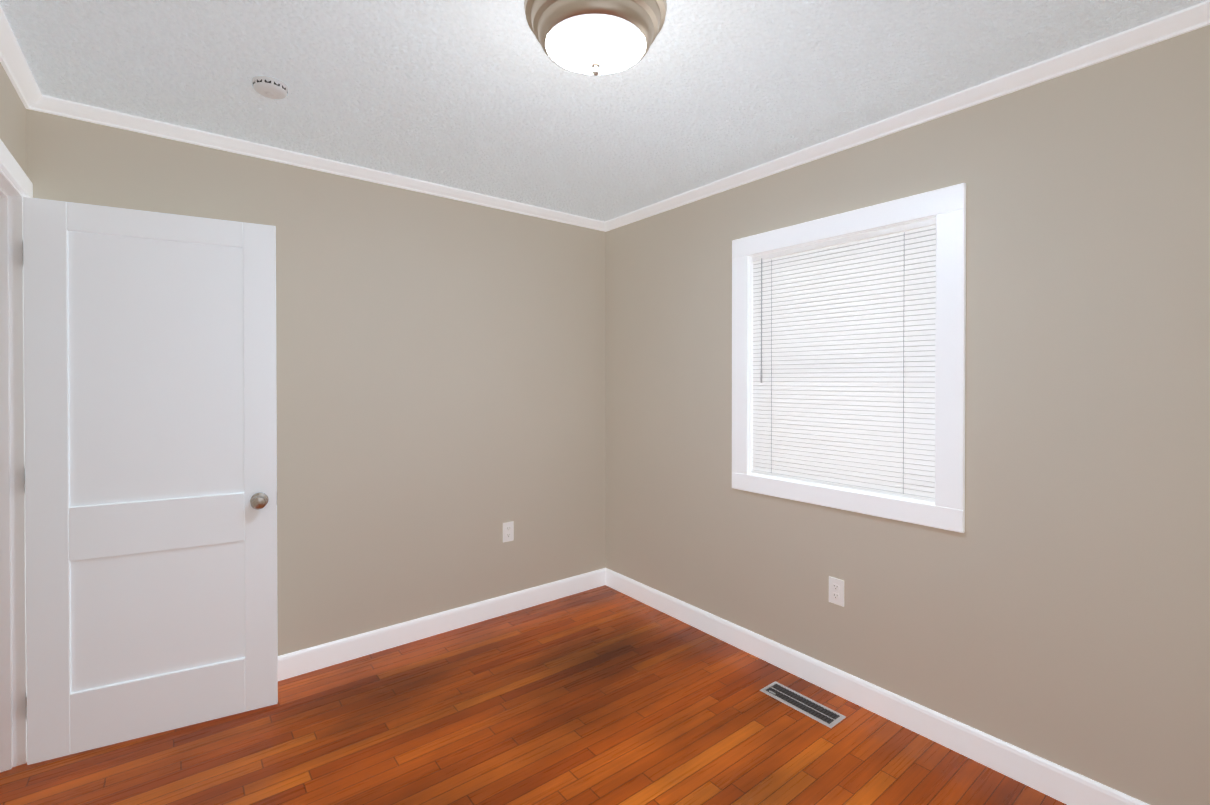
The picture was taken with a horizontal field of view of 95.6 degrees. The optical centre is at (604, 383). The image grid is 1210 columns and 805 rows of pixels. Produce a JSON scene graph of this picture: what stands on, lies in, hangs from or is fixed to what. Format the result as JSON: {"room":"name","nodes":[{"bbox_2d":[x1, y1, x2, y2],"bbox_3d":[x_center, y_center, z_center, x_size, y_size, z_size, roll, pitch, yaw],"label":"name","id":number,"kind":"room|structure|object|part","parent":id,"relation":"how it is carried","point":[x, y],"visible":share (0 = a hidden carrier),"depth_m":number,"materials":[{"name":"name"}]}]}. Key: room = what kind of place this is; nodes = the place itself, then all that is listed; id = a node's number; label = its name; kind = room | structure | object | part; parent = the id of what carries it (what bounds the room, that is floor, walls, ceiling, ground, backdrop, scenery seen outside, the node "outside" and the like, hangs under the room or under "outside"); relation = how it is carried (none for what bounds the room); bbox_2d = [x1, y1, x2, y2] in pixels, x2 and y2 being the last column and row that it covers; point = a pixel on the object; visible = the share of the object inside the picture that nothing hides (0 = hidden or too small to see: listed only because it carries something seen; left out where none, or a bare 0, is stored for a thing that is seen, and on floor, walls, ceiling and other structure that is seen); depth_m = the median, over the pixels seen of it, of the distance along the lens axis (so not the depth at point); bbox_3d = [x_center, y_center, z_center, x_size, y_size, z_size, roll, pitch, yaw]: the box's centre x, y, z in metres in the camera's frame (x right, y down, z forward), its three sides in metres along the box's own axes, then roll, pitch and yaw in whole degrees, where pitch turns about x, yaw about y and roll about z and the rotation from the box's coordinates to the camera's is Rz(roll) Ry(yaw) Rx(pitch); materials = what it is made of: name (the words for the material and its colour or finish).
{"room":"empty bedroom","nodes":[
{"label":"empty bedroom","id":0,"kind":"room"},
{"bbox_2d":[0,62,25,173],"bbox_3d":[-1.147,0.165,0.674,0.120,2.440,3.370,0,1,-38],"label":"wall","id":1,"kind":"structure","parent":0,"point":[12,123],"depth_m":1.86,"materials":[{"name":"paint"}]},
{"bbox_2d":[0,139,32,772],"bbox_3d":[-1.901,0.318,1.635,0.152,2.120,0.930,0,1,-38],"label":"door frame","id":2,"kind":"structure","parent":1,"relation":"in","point":[13,736],"depth_m":1.96,"materials":[{"name":"white wood"}]},
{"bbox_2d":[23,197,277,764],"bbox_3d":[-1.738,0.349,2.154,0.771,2.030,0.166,0,0,-29],"label":"door","id":3,"kind":"structure","parent":2,"relation":"attached to","point":[150,398],"depth_m":2.12,"materials":[{"name":"white wood"}]},
{"bbox_3d":[-1.442,0.488,2.318,0.096,0.066,0.166,0,0,-29],"label":"knob","id":4,"kind":"part","parent":3,"relation":"part of","materials":[{"name":"silver metal"}]},
{"bbox_2d":[0,5,47,111],"bbox_3d":[-1.081,-1.032,0.718,0.048,0.048,3.370,0,1,-38],"label":"crown molding","id":5,"kind":"structure","parent":1,"relation":"attached to","point":[20,74],"depth_m":1.81,"materials":[{"name":"white wood"}]},
{"bbox_2d":[26,109,605,655],"bbox_3d":[-1.105,0.149,2.927,2.970,2.440,0.120,0,1,-38],"label":"wall","id":6,"kind":"structure","parent":0,"point":[440,371],"depth_m":2.88,"materials":[{"name":"paint"}]},
{"bbox_2d":[44,96,603,230],"bbox_3d":[-1.053,-1.047,2.852,2.610,0.048,0.048,0,1,-38],"label":"crown molding","id":7,"kind":"structure","parent":6,"relation":"attached to","point":[56,106],"depth_m":2.52,"materials":[{"name":"white wood"}]},
{"bbox_2d":[278,568,605,680],"bbox_3d":[-1.076,1.314,2.873,2.700,0.110,0.014,0,1,-38],"label":"baseboard","id":8,"kind":"structure","parent":6,"relation":"attached to","point":[296,663],"depth_m":2.95,"materials":[{"name":"white wood"}]},
{"bbox_2d":[503,521,513,542],"bbox_3d":[-0.576,0.883,3.266,0.070,0.114,0.009,0,1,-38],"label":"electrical outlet","id":9,"kind":"object","parent":6,"relation":"attached to","point":[508,531],"visible":1,"depth_m":3.27,"materials":[{"name":"white plastic"}]},
{"bbox_2d":[0,585,1066,804],"bbox_3d":[-0.491,1.431,1.199,4.150,0.100,3.610,0,1,-38],"label":"floor","id":10,"kind":"structure","parent":0,"point":[604,695],"depth_m":2.11,"materials":[{"name":"brown wood"}]},
{"bbox_2d":[760,681,845,727],"bbox_3d":[0.842,1.369,2.354,0.118,0.008,0.340,0,1,-38],"label":"floor vent","id":11,"kind":"object","parent":10,"relation":"in","point":[816,711],"visible":1,"depth_m":2.34,"materials":[{"name":"silver metal"}]},
{"bbox_2d":[0,0,1207,221],"bbox_3d":[-0.491,-1.109,1.181,4.150,0.100,3.610,0,1,-38],"label":"ceiling","id":12,"kind":"structure","parent":0,"point":[486,96],"depth_m":1.90,"materials":[{"name":"white paint"}]},
{"bbox_2d":[252,75,288,99],"bbox_3d":[-1.190,-1.045,1.949,0.112,0.038,0.112,0,1,-38],"label":"smoke detector","id":13,"kind":"object","parent":12,"relation":"attached to","point":[270,87],"visible":1,"depth_m":1.92,"materials":[{"name":"white plastic"}]},
{"bbox_2d":[524,0,666,75],"bbox_3d":[-0.026,-0.967,1.554,0.402,0.189,0.402,0,1,-38],"label":"light fixture","id":14,"kind":"object","parent":12,"relation":"attached to","point":[596,37],"visible":1,"depth_m":1.49,"materials":[{"name":"white glass"}]},
{"bbox_2d":[606,25,1209,804],"bbox_3d":[1.093,0.152,2.435,0.120,2.440,3.370,0,1,-38],"label":"wall","id":15,"kind":"structure","parent":0,"point":[1052,603],"depth_m":1.90,"materials":[{"name":"paint"}]},
{"bbox_2d":[829,576,843,606],"bbox_3d":[1.023,0.919,2.426,0.009,0.114,0.070,0,1,-38],"label":"electrical outlet","id":16,"kind":"object","parent":15,"relation":"attached to","point":[836,591],"visible":1,"depth_m":2.42,"materials":[{"name":"white plastic"}]},
{"bbox_2d":[732,183,965,532],"bbox_3d":[1.045,-0.097,2.481,0.138,1.291,1.068,0,1,-38],"label":"window","id":17,"kind":"structure","parent":15,"relation":"in","point":[945,207],"depth_m":2.19,"materials":[{"name":"white wood"}]},
{"bbox_2d":[751,218,935,501],"bbox_3d":[1.017,-0.092,2.458,0.033,1.097,0.862,0,1,-38],"label":"window blind","id":18,"kind":"object","parent":17,"relation":"attached to","point":[844,361],"visible":0.85,"depth_m":2.39,"materials":[{"name":"white plastic"}]},
{"bbox_2d":[606,568,1148,804],"bbox_3d":[1.041,1.318,2.402,0.014,0.110,3.370,0,1,-38],"label":"baseboard","id":19,"kind":"structure","parent":15,"relation":"attached to","point":[1053,780],"depth_m":2.20,"materials":[{"name":"white wood"}]},
{"bbox_2d":[604,0,1209,231],"bbox_3d":[1.027,-1.043,2.375,0.048,0.048,3.370,0,1,-38],"label":"crown molding","id":20,"kind":"structure","parent":15,"relation":"attached to","point":[1197,16],"depth_m":2.00,"materials":[{"name":"white wood"}]}
]}

